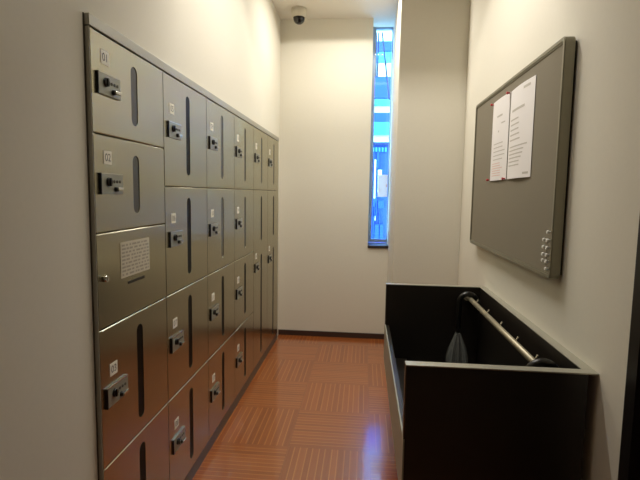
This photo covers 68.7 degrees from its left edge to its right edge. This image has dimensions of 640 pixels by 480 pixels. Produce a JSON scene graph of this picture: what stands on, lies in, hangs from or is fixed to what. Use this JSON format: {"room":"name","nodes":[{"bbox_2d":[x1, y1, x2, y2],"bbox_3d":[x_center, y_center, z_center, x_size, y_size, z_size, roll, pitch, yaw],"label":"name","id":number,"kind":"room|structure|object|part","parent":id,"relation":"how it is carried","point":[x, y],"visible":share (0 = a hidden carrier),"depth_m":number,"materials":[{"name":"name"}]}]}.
{"room":"locker room","nodes":[
{"label":"locker room","id":0,"kind":"room"},
{"bbox_2d":[0,0,280,479],"bbox_3d":[-0.919,-0.280,1.658,0.537,2.966,5.696,1,6,5],"label":"wall","id":1,"kind":"structure","parent":0,"point":[230,49],"depth_m":1.25,"materials":[{"name":"paint"}]},
{"bbox_2d":[192,335,397,479],"bbox_3d":[-0.058,1.251,1.862,2.370,0.095,6.202,1,6,5],"label":"floor","id":2,"kind":"structure","parent":0,"point":[316,407],"depth_m":2.87,"materials":[{"name":"brown wood"}]},
{"bbox_2d":[82,12,278,479],"bbox_3d":[-0.687,0.144,2.906,0.318,1.882,2.980,1,6,5],"label":"surround","id":3,"kind":"object","parent":2,"relation":"on","point":[89,20],"visible":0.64,"depth_m":1.44,"materials":[{"name":"silver metal"}]},
{"bbox_2d":[89,27,168,479],"bbox_3d":[-0.872,0.248,1.683,0.494,1.784,0.487,1,6,5],"label":"locker","id":4,"kind":"object","parent":3,"relation":"on","point":[127,90],"visible":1,"depth_m":1.60,"materials":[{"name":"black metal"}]},
{"bbox_3d":[-0.643,-0.485,1.589,0.016,0.294,0.484,1,6,5],"label":"locker door","id":5,"kind":"part","parent":4,"relation":"part of","materials":[{"name":"metal"}]},
{"bbox_3d":[-0.647,-0.190,1.619,0.016,0.294,0.484,1,6,5],"label":"locker door","id":6,"kind":"part","parent":4,"relation":"part of","materials":[{"name":"metal"}]},
{"bbox_3d":[-0.652,0.106,1.648,0.016,0.294,0.484,1,6,5],"label":"control door","id":7,"kind":"part","parent":4,"relation":"part of","materials":[{"name":"metal"}]},
{"bbox_3d":[-0.658,0.476,1.685,0.016,0.443,0.484,1,6,5],"label":"locker door","id":8,"kind":"part","parent":4,"relation":"part of","materials":[{"name":"metal"}]},
{"bbox_3d":[-0.665,0.920,1.729,0.016,0.443,0.484,1,6,5],"label":"locker door","id":9,"kind":"part","parent":4,"relation":"part of","materials":[{"name":"metal"}]},
{"bbox_3d":[-0.672,-0.776,2.816,0.318,0.032,2.978,1,6,5],"label":"rail","id":10,"kind":"part","parent":3,"relation":"part of","materials":[{"name":"silver metal"}]},
{"bbox_2d":[162,71,208,479],"bbox_3d":[-0.826,0.200,2.175,0.494,1.784,0.503,1,6,5],"label":"locker","id":11,"kind":"object","parent":3,"relation":"on","point":[184,109],"visible":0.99,"depth_m":2.11,"materials":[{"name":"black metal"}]},
{"bbox_3d":[-0.597,-0.460,2.089,0.016,0.443,0.499,1,6,5],"label":"locker door","id":12,"kind":"part","parent":11,"relation":"part of","materials":[{"name":"metal"}]},
{"bbox_3d":[-0.604,-0.016,2.133,0.016,0.443,0.499,1,6,5],"label":"locker door","id":13,"kind":"part","parent":11,"relation":"part of","materials":[{"name":"metal"}]},
{"bbox_3d":[-0.611,0.428,2.177,0.016,0.443,0.499,1,6,5],"label":"locker door","id":14,"kind":"part","parent":11,"relation":"part of","materials":[{"name":"metal"}]},
{"bbox_3d":[-0.618,0.872,2.221,0.016,0.443,0.499,1,6,5],"label":"locker door","id":15,"kind":"part","parent":11,"relation":"part of","materials":[{"name":"metal"}]},
{"bbox_2d":[206,98,234,439],"bbox_3d":[-0.778,0.151,2.675,0.494,1.784,0.502,1,6,5],"label":"locker","id":16,"kind":"object","parent":3,"relation":"on","point":[219,121],"visible":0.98,"depth_m":2.61,"materials":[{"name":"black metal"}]},
{"bbox_3d":[-0.550,-0.509,2.588,0.016,0.443,0.498,1,6,5],"label":"locker door","id":17,"kind":"part","parent":16,"relation":"part of","materials":[{"name":"metal"}]},
{"bbox_3d":[-0.564,0.379,2.677,0.016,0.443,0.498,1,6,5],"label":"locker door","id":18,"kind":"part","parent":16,"relation":"part of","materials":[{"name":"metal"}]},
{"bbox_3d":[-0.557,-0.065,2.632,0.016,0.443,0.498,1,6,5],"label":"locker door","id":19,"kind":"part","parent":16,"relation":"part of","materials":[{"name":"metal"}]},
{"bbox_3d":[-0.571,0.823,2.721,0.016,0.443,0.498,1,6,5],"label":"locker door","id":20,"kind":"part","parent":16,"relation":"part of","materials":[{"name":"metal"}]},
{"bbox_2d":[234,115,253,397],"bbox_3d":[-0.731,0.103,3.172,0.494,1.784,0.500,1,6,5],"label":"locker","id":21,"kind":"object","parent":3,"relation":"on","point":[243,131],"visible":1,"depth_m":3.12,"materials":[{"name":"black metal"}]},
{"bbox_3d":[-0.524,0.774,3.219,0.016,0.443,0.496,1,6,5],"label":"locker door","id":22,"kind":"part","parent":21,"relation":"part of","materials":[{"name":"metal"}]},
{"bbox_3d":[-0.517,0.330,3.174,0.016,0.443,0.496,1,6,5],"label":"locker door","id":23,"kind":"part","parent":21,"relation":"part of","materials":[{"name":"metal"}]},
{"bbox_3d":[-0.510,-0.114,3.130,0.016,0.443,0.496,1,6,5],"label":"locker door","id":24,"kind":"part","parent":21,"relation":"part of","materials":[{"name":"metal"}]},
{"bbox_3d":[-0.503,-0.557,3.086,0.016,0.443,0.496,1,6,5],"label":"locker door","id":25,"kind":"part","parent":21,"relation":"part of","materials":[{"name":"metal"}]},
{"bbox_2d":[253,127,267,369],"bbox_3d":[-0.685,0.055,3.663,0.494,1.784,0.487,1,6,5],"label":"locker","id":26,"kind":"object","parent":3,"relation":"on","point":[260,189],"visible":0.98,"depth_m":3.61,"materials":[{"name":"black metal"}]},
{"bbox_3d":[-0.457,-0.606,3.576,0.016,0.443,0.483,1,6,5],"label":"locker door","id":27,"kind":"part","parent":26,"relation":"part of","materials":[{"name":"metal"}]},
{"bbox_2d":[267,136,277,347],"bbox_3d":[-0.640,0.008,4.139,0.494,1.784,0.472,1,6,5],"label":"locker","id":28,"kind":"object","parent":3,"relation":"on","point":[272,201],"visible":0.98,"depth_m":4.09,"materials":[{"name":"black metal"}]},
{"bbox_3d":[-0.411,-0.652,4.053,0.016,0.443,0.468,1,6,5],"label":"locker door","id":29,"kind":"part","parent":28,"relation":"part of","materials":[{"name":"metal"}]},
{"bbox_2d":[384,283,598,479],"bbox_3d":[0.629,0.757,2.212,0.593,0.840,1.398,1,6,5],"label":"umbrella stand","id":30,"kind":"object","parent":2,"relation":"on","point":[487,414],"visible":0.99,"depth_m":1.51,"materials":[{"name":"black laminate"}]},
{"bbox_3d":[0.350,0.697,2.232,0.019,0.222,1.326,1,6,5],"label":"panel","id":31,"kind":"part","parent":30,"relation":"part of","materials":[{"name":"silver metal"}]},
{"bbox_3d":[0.683,0.513,2.870,0.556,0.472,0.036,1,6,5],"label":"panel","id":32,"kind":"part","parent":30,"relation":"part of","materials":[{"name":"black laminate"}]},
{"bbox_3d":[0.700,0.276,2.845,0.592,0.005,0.037,1,6,5],"label":"edge trim","id":33,"kind":"part","parent":30,"relation":"part of","materials":[{"name":"silver metal"}]},
{"bbox_2d":[455,291,478,362],"bbox_3d":[0.829,0.696,2.771,0.166,0.794,0.127,4,7,32],"label":"umbrella","id":34,"kind":"object","parent":30,"relation":"in","point":[463,295],"visible":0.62,"depth_m":2.74,"materials":[{"name":"black plastic"}]},
{"bbox_3d":[0.866,0.412,2.749,0.129,0.223,0.031,1,6,5],"label":"crook handle","id":35,"kind":"part","parent":34,"relation":"part of","materials":[{"name":"black plastic"}]},
{"bbox_3d":[0.555,0.645,1.521,0.556,0.472,0.036,1,6,5],"label":"panel","id":36,"kind":"part","parent":30,"relation":"part of","materials":[{"name":"black laminate"}]},
{"bbox_3d":[0.824,0.403,2.159,0.027,0.027,1.326,1,6,5],"label":"rail","id":37,"kind":"part","parent":30,"relation":"part of","materials":[{"name":"beige"}]},
{"bbox_3d":[0.572,0.408,1.496,0.592,0.005,0.037,1,6,5],"label":"edge trim","id":38,"kind":"part","parent":30,"relation":"part of","materials":[{"name":"silver metal"}]},
{"bbox_3d":[0.902,0.586,2.169,0.020,0.472,1.324,1,6,5],"label":"panel","id":39,"kind":"part","parent":30,"relation":"part of","materials":[{"name":"black laminate"}]},
{"bbox_3d":[0.913,0.349,2.145,0.036,0.005,1.324,1,6,5],"label":"edge trim","id":40,"kind":"part","parent":30,"relation":"part of","materials":[{"name":"silver metal"}]},
{"bbox_2d":[526,358,558,367],"bbox_3d":[0.736,0.805,1.659,0.166,0.794,0.127,4,7,32],"label":"umbrella","id":41,"kind":"object","parent":30,"relation":"in","point":[539,362],"visible":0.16,"depth_m":1.61,"materials":[{"name":"black plastic"}]},
{"bbox_2d":[278,18,387,333],"bbox_3d":[-0.119,-0.559,4.585,1.579,2.966,0.308,1,6,5],"label":"wall","id":42,"kind":"structure","parent":0,"point":[330,280],"depth_m":4.41,"materials":[{"name":"paint"}]},
{"bbox_2d":[278,329,383,338],"bbox_3d":[0.111,0.914,4.546,1.042,0.049,0.011,1,6,5],"label":"baseboard","id":43,"kind":"structure","parent":42,"relation":"attached to","point":[280,331],"depth_m":4.54,"materials":[{"name":"brown plastic"}]},
{"bbox_2d":[368,27,392,247],"bbox_3d":[0.576,-0.976,4.459,0.193,2.089,0.301,1,6,5],"label":"window","id":44,"kind":"structure","parent":42,"relation":"in","point":[372,243],"depth_m":4.55,"materials":[{"name":"silver metal"}]},
{"bbox_3d":[0.560,0.051,4.561,0.193,0.025,0.301,1,6,5],"label":"sill","id":45,"kind":"part","parent":44,"relation":"part of","materials":[{"name":"black"}]},
{"bbox_2d":[378,175,387,196],"bbox_3d":[0.617,-0.534,4.618,0.093,0.216,0.005,1,6,5],"label":"notice","id":46,"kind":"object","parent":44,"relation":"attached to","point":[382,179],"visible":1,"depth_m":4.62,"materials":[{"name":"paper"}]},
{"bbox_2d":[271,0,397,32],"bbox_3d":[-0.010,-1.810,1.558,2.370,0.126,6.202,1,6,5],"label":"ceiling","id":47,"kind":"structure","parent":0,"point":[383,12],"depth_m":4.05,"materials":[{"name":"beige paint"}]},
{"bbox_2d":[291,6,306,24],"bbox_3d":[-0.181,-1.932,4.054,0.134,0.130,0.134,1,6,5],"label":"dome camera","id":48,"kind":"object","parent":47,"relation":"attached to","point":[299,13],"visible":1,"depth_m":4.01,"materials":[{"name":"beige plastic"}]},
{"bbox_2d":[387,0,469,284],"bbox_3d":[0.960,-0.494,4.110,0.660,2.966,1.059,1,6,5],"label":"wall","id":49,"kind":"structure","parent":0,"point":[431,37],"depth_m":3.57,"materials":[{"name":"paint"}]},
{"bbox_2d":[457,0,639,479],"bbox_3d":[0.929,-0.197,1.113,0.158,2.966,4.945,1,6,5],"label":"wall","id":50,"kind":"structure","parent":0,"point":[587,310],"depth_m":1.55,"materials":[{"name":"paint"}]},
{"bbox_2d":[470,36,576,278],"bbox_3d":[0.944,-0.353,2.354,0.047,0.875,1.338,1,6,5],"label":"notice board","id":51,"kind":"object","parent":50,"relation":"attached to","point":[510,218],"visible":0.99,"depth_m":1.92,"materials":[{"name":"silver metal"}]},
{"bbox_2d":[490,92,510,180],"bbox_3d":[0.934,-0.524,2.445,0.006,0.423,0.298,1,6,5],"label":"paper notice","id":52,"kind":"object","parent":51,"relation":"attached to","point":[501,111],"visible":1,"depth_m":2.42,"materials":[{"name":"white paper"}]},
{"bbox_2d":[507,75,535,178],"bbox_3d":[0.902,-0.491,2.120,0.008,0.419,0.327,1,6,5],"label":"paper notice","id":53,"kind":"object","parent":51,"relation":"attached to","point":[522,96],"visible":1,"depth_m":2.08,"materials":[{"name":"white paper"}]},
{"bbox_2d":[618,216,639,479],"bbox_3d":[0.858,0.227,0.852,0.151,2.172,0.826,1,6,5],"label":"door","id":54,"kind":"structure","parent":50,"relation":"in","point":[629,458],"depth_m":1.26,"materials":[{"name":"black"}]},
{"label":"outside","id":55,"kind":"structure","parent":0,"visible":0},
{"bbox_2d":[371,142,388,242],"bbox_3d":[0.895,-0.357,7.024,3.002,2.113,0.695,1,6,5],"label":"annex","id":56,"kind":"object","parent":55,"point":[380,149],"visible":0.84,"depth_m":6.69,"materials":[{"name":"blue"}]},
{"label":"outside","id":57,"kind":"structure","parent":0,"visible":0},
{"bbox_2d":[374,32,391,141],"bbox_3d":[1.062,-2.260,8.329,3.950,5.648,0.553,1,6,5],"label":"building","id":58,"kind":"structure","parent":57,"point":[382,103],"depth_m":8.05,"materials":[{"name":"white"}]},
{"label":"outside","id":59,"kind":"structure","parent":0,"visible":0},
{"bbox_2d":[382,32,389,99],"bbox_3d":[0.743,-2.237,5.451,0.180,1.188,0.018,1,6,5],"label":"cable","id":60,"kind":"object","parent":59,"point":[382,32],"visible":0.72,"depth_m":5.46,"materials":[{"name":"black plastic"}]},
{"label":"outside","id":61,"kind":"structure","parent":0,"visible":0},
{"bbox_2d":[375,33,376,76],"bbox_3d":[0.661,-2.420,5.481,0.026,0.988,0.018,1,6,5],"label":"cable","id":62,"kind":"object","parent":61,"point":[376,33],"visible":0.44,"depth_m":5.50,"materials":[{"name":"black plastic"}]},
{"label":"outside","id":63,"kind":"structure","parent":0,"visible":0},
{"bbox_2d":[377,33,379,76],"bbox_3d":[0.692,-2.424,5.517,0.026,0.988,0.018,1,6,5],"label":"cable","id":64,"kind":"object","parent":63,"point":[378,33],"visible":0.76,"depth_m":5.54,"materials":[{"name":"black plastic"}]}
]}

